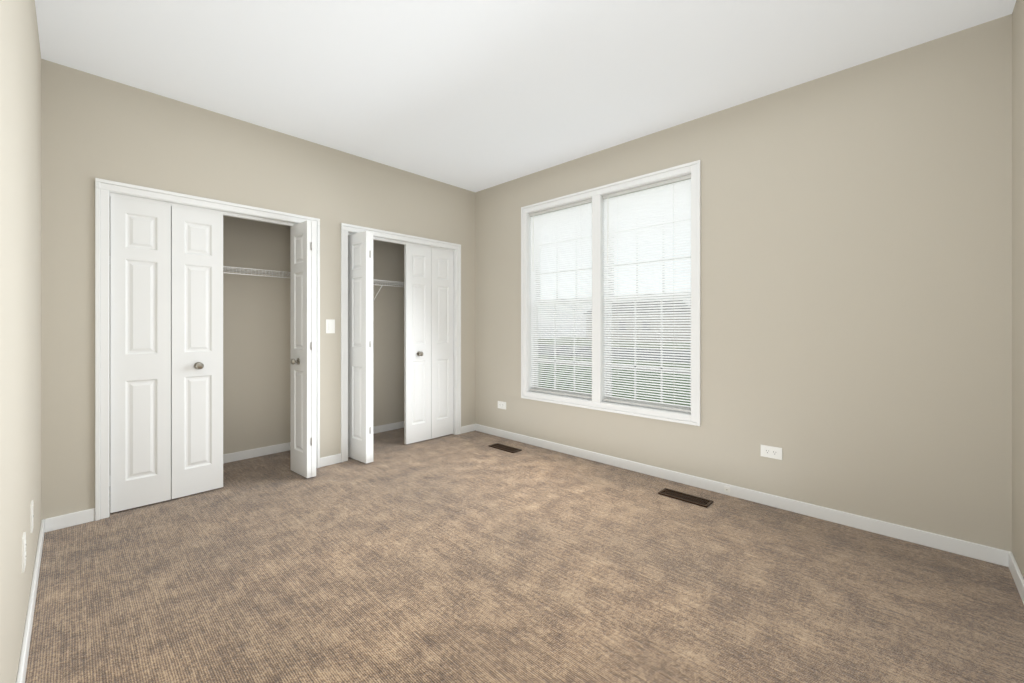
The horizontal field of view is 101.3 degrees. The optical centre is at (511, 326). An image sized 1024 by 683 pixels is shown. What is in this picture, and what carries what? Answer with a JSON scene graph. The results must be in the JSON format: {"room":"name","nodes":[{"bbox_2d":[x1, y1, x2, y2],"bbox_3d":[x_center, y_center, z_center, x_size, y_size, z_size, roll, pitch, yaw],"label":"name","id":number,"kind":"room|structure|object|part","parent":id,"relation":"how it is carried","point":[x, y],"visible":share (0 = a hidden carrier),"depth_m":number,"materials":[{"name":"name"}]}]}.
{"room":"empty bedroom","nodes":[
{"label":"empty bedroom","id":0,"kind":"room"},
{"bbox_2d":[0,0,40,682],"bbox_3d":[-1.569,-0.180,1.245,4.950,2.740,0.120,0,0,44],"label":"wall","id":1,"kind":"structure","parent":0,"point":[20,271],"depth_m":1.38,"materials":[{"name":"beige paint"}]},
{"bbox_2d":[22,532,25,572],"bbox_3d":[-1.746,0.805,1.502,0.074,0.118,0.008,0,0,44],"label":"electrical outlet","id":2,"kind":"object","parent":1,"relation":"attached to","point":[23,551],"visible":1,"depth_m":1.49,"materials":[{"name":"white plastic"}]},
{"bbox_2d":[30,500,33,532],"bbox_3d":[-2.064,0.815,1.805,0.074,0.118,0.008,0,0,44],"label":"electrical outlet","id":3,"kind":"object","parent":1,"relation":"attached to","point":[31,518],"visible":1,"depth_m":1.78,"materials":[{"name":"white plastic"}]},
{"bbox_2d":[16,517,51,682],"bbox_3d":[-1.264,1.151,1.051,4.000,0.078,0.017,0,0,44],"label":"baseboard","id":4,"kind":"structure","parent":1,"relation":"attached to","point":[46,524],"depth_m":1.68,"materials":[{"name":"white wood"}]},
{"bbox_2d":[41,59,474,519],"bbox_3d":[-1.610,-0.180,3.667,0.110,2.740,3.330,0,0,44],"label":"wall","id":5,"kind":"structure","parent":0,"point":[93,127],"depth_m":2.81,"materials":[{"name":"beige paint"}]},
{"bbox_2d":[95,178,319,520],"bbox_3d":[-2.130,0.138,3.098,0.143,2.105,1.350,0,0,44],"label":"door frame","id":6,"kind":"structure","parent":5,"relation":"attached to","point":[213,210],"depth_m":2.82,"materials":[{"name":"white wood"}]},
{"bbox_2d":[290,220,315,477],"bbox_3d":[-1.699,0.174,3.372,0.147,2.008,0.304,0,0,-42],"label":"closet door","id":7,"kind":"structure","parent":6,"relation":"attached to","point":[302,348],"depth_m":3.31,"materials":[{"name":"white paint"}]},
{"bbox_2d":[324,455,335,464],"bbox_3d":[-1.815,1.151,3.945,0.570,0.078,0.030,0,0,44],"label":"baseboard","id":8,"kind":"structure","parent":5,"relation":"attached to","point":[331,458],"depth_m":3.62,"materials":[{"name":"white wood"}]},
{"bbox_2d":[326,319,334,332],"bbox_3d":[-1.568,-0.005,3.624,0.010,0.120,0.076,0,0,44],"label":"light switch","id":9,"kind":"object","parent":5,"relation":"attached to","point":[330,325],"visible":1,"depth_m":3.62,"materials":[{"name":"white plastic"}]},
{"bbox_2d":[341,223,460,461],"bbox_3d":[-1.071,0.138,4.210,0.143,2.105,1.350,0,0,44],"label":"door frame","id":10,"kind":"structure","parent":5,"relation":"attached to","point":[384,239],"depth_m":4.38,"materials":[{"name":"white wood"}]},
{"bbox_2d":[348,231,372,463],"bbox_3d":[-1.323,0.174,3.766,0.304,2.008,0.147,0,0,40],"label":"closet door","id":11,"kind":"structure","parent":10,"relation":"attached to","point":[360,346],"depth_m":3.68,"materials":[{"name":"white paint"}]},
{"bbox_2d":[461,424,471,428],"bbox_3d":[-0.715,1.151,5.101,0.570,0.078,0.017,0,0,44],"label":"baseboard","id":12,"kind":"structure","parent":5,"relation":"attached to","point":[468,426],"depth_m":4.73,"materials":[{"name":"white wood"}]},
{"bbox_2d":[223,215,403,453],"bbox_3d":[-1.911,-0.180,3.953,0.720,2.740,3.330,0,0,44],"label":"wall","id":13,"kind":"structure","parent":0,"point":[256,361],"depth_m":3.92,"materials":[{"name":"beige paint"}]},
{"bbox_2d":[223,266,289,277],"bbox_3d":[-2.564,-0.331,3.388,0.314,0.342,1.610,0,0,44],"label":"closet shelf","id":14,"kind":"object","parent":13,"relation":"attached to","point":[259,272],"visible":0.29,"depth_m":3.65,"materials":[{"name":"white metal"}]},
{"bbox_2d":[223,442,289,463],"bbox_3d":[-2.673,1.151,3.491,0.013,0.078,1.610,0,0,44],"label":"baseboard","id":15,"kind":"structure","parent":13,"relation":"attached to","point":[241,455],"depth_m":3.83,"materials":[{"name":"white wood"}]},
{"bbox_2d":[373,279,403,300],"bbox_3d":[-1.381,-0.331,4.630,0.314,0.342,1.620,0,0,44],"label":"closet shelf","id":16,"kind":"object","parent":13,"relation":"attached to","point":[389,283],"visible":0.35,"depth_m":4.55,"materials":[{"name":"white metal"}]},
{"bbox_2d":[373,421,403,433],"bbox_3d":[-1.490,1.151,4.733,0.013,0.078,1.620,0,0,44],"label":"baseboard","id":17,"kind":"structure","parent":13,"relation":"attached to","point":[387,427],"depth_m":4.80,"materials":[{"name":"white wood"}]},
{"bbox_2d":[25,428,1023,682],"bbox_3d":[-0.365,1.240,2.509,4.950,0.100,3.610,0,0,44],"label":"floor","id":18,"kind":"structure","parent":0,"point":[465,558],"depth_m":1.92,"materials":[{"name":"brown carpet"}]},
{"bbox_2d":[489,443,521,452],"bbox_3d":[-0.069,1.184,4.104,0.335,0.010,0.125,0,0,44],"label":"floor vent","id":19,"kind":"object","parent":18,"relation":"in","point":[505,448],"visible":1,"depth_m":4.09,"materials":[{"name":"brown metal"}]},
{"bbox_2d":[658,488,712,507],"bbox_3d":[1.202,1.184,2.915,0.335,0.010,0.125,0,0,44],"label":"floor vent","id":20,"kind":"object","parent":18,"relation":"in","point":[689,498],"visible":1,"depth_m":2.90,"materials":[{"name":"brown metal"}]},
{"bbox_2d":[35,0,1015,191],"bbox_3d":[-0.365,-1.600,2.509,4.950,0.100,3.610,0,0,44],"label":"ceiling","id":21,"kind":"structure","parent":0,"point":[474,95],"depth_m":2.43,"materials":[{"name":"white paint"}]},
{"bbox_2d":[475,14,1011,551],"bbox_3d":[0.781,-0.180,3.800,4.830,2.740,0.160,0,0,44],"label":"wall","id":22,"kind":"structure","parent":0,"point":[855,290],"depth_m":2.53,"materials":[{"name":"beige paint"}]},
{"bbox_2d":[498,401,505,409],"bbox_3d":[-0.110,0.845,4.532,0.124,0.078,0.008,0,0,44],"label":"outlet","id":23,"kind":"object","parent":22,"relation":"attached to","point":[501,405],"visible":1,"depth_m":4.53,"materials":[{"name":"white plastic"}]},
{"bbox_2d":[521,160,700,425],"bbox_3d":[0.799,-0.250,3.769,1.784,1.964,0.179,0,0,44],"label":"window","id":24,"kind":"structure","parent":22,"relation":"in","point":[529,355],"depth_m":3.69,"materials":[{"name":"white"}]},
{"bbox_2d":[530,199,591,398],"bbox_3d":[0.463,-0.255,4.039,0.768,1.806,0.040,0,0,44],"label":"window blind","id":25,"kind":"object","parent":24,"relation":"attached to","point":[566,217],"visible":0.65,"depth_m":4.03,"materials":[{"name":"white plastic"}]},
{"bbox_3d":[0.522,-0.250,4.101,0.780,1.820,0.074,0,0,44],"label":"window sash","id":26,"kind":"part","parent":24,"relation":"part of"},
{"bbox_2d":[603,174,690,411],"bbox_3d":[1.086,-0.255,3.446,0.768,1.806,0.040,0,0,44],"label":"window blind","id":27,"kind":"object","parent":24,"relation":"attached to","point":[658,195],"visible":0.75,"depth_m":3.42,"materials":[{"name":"white plastic"}]},
{"bbox_3d":[1.145,-0.250,3.508,0.780,1.820,0.074,0,0,44],"label":"window sash","id":28,"kind":"part","parent":24,"relation":"part of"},
{"bbox_2d":[472,424,1003,565],"bbox_3d":[1.020,1.151,3.449,4.000,0.078,0.017,0,0,44],"label":"baseboard","id":29,"kind":"structure","parent":22,"relation":"attached to","point":[838,517],"depth_m":2.70,"materials":[{"name":"white wood"}]},
{"bbox_2d":[724,486,729,492],"bbox_3d":[1.518,1.148,2.962,0.037,0.040,0.010,0,0,44],"label":"outlet","id":30,"kind":"object","parent":29,"relation":"attached to","point":[726,489],"visible":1,"depth_m":2.96,"materials":[{"name":"white plastic"}]},
{"bbox_2d":[761,445,781,459],"bbox_3d":[1.722,0.832,2.787,0.124,0.078,0.008,0,0,44],"label":"outlet","id":31,"kind":"object","parent":22,"relation":"attached to","point":[771,452],"visible":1,"depth_m":2.79,"materials":[{"name":"white plastic"}]},
{"bbox_2d":[1012,0,1023,577],"bbox_3d":[1.425,-0.180,0.887,0.120,2.740,3.490,0,0,44],"label":"wall","id":32,"kind":"structure","parent":0,"point":[1018,282],"depth_m":1.95,"materials":[{"name":"beige paint"}]},
{"bbox_2d":[1004,550,1023,603],"bbox_3d":[1.321,1.151,0.875,0.013,0.078,3.270,0,0,44],"label":"baseboard","id":33,"kind":"structure","parent":32,"relation":"attached to","point":[1009,560],"depth_m":1.95,"materials":[{"name":"white wood"}]},
{"label":"outside","id":34,"kind":"structure","parent":0,"visible":0},
{"bbox_2d":[538,338,689,405],"bbox_3d":[28.311,1.890,32.832,85.000,0.001,79.820,0,0,44],"label":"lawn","id":35,"kind":"structure","parent":34,"point":[619,370],"depth_m":17.41,"materials":[{"name":"green plant"}]},
{"bbox_2d":[585,300,689,342],"bbox_3d":[17.386,-0.810,57.612,11.800,5.400,9.800,0,0,44],"label":"house","id":36,"kind":"structure","parent":35,"relation":"on","point":[648,322],"depth_m":53.50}
]}

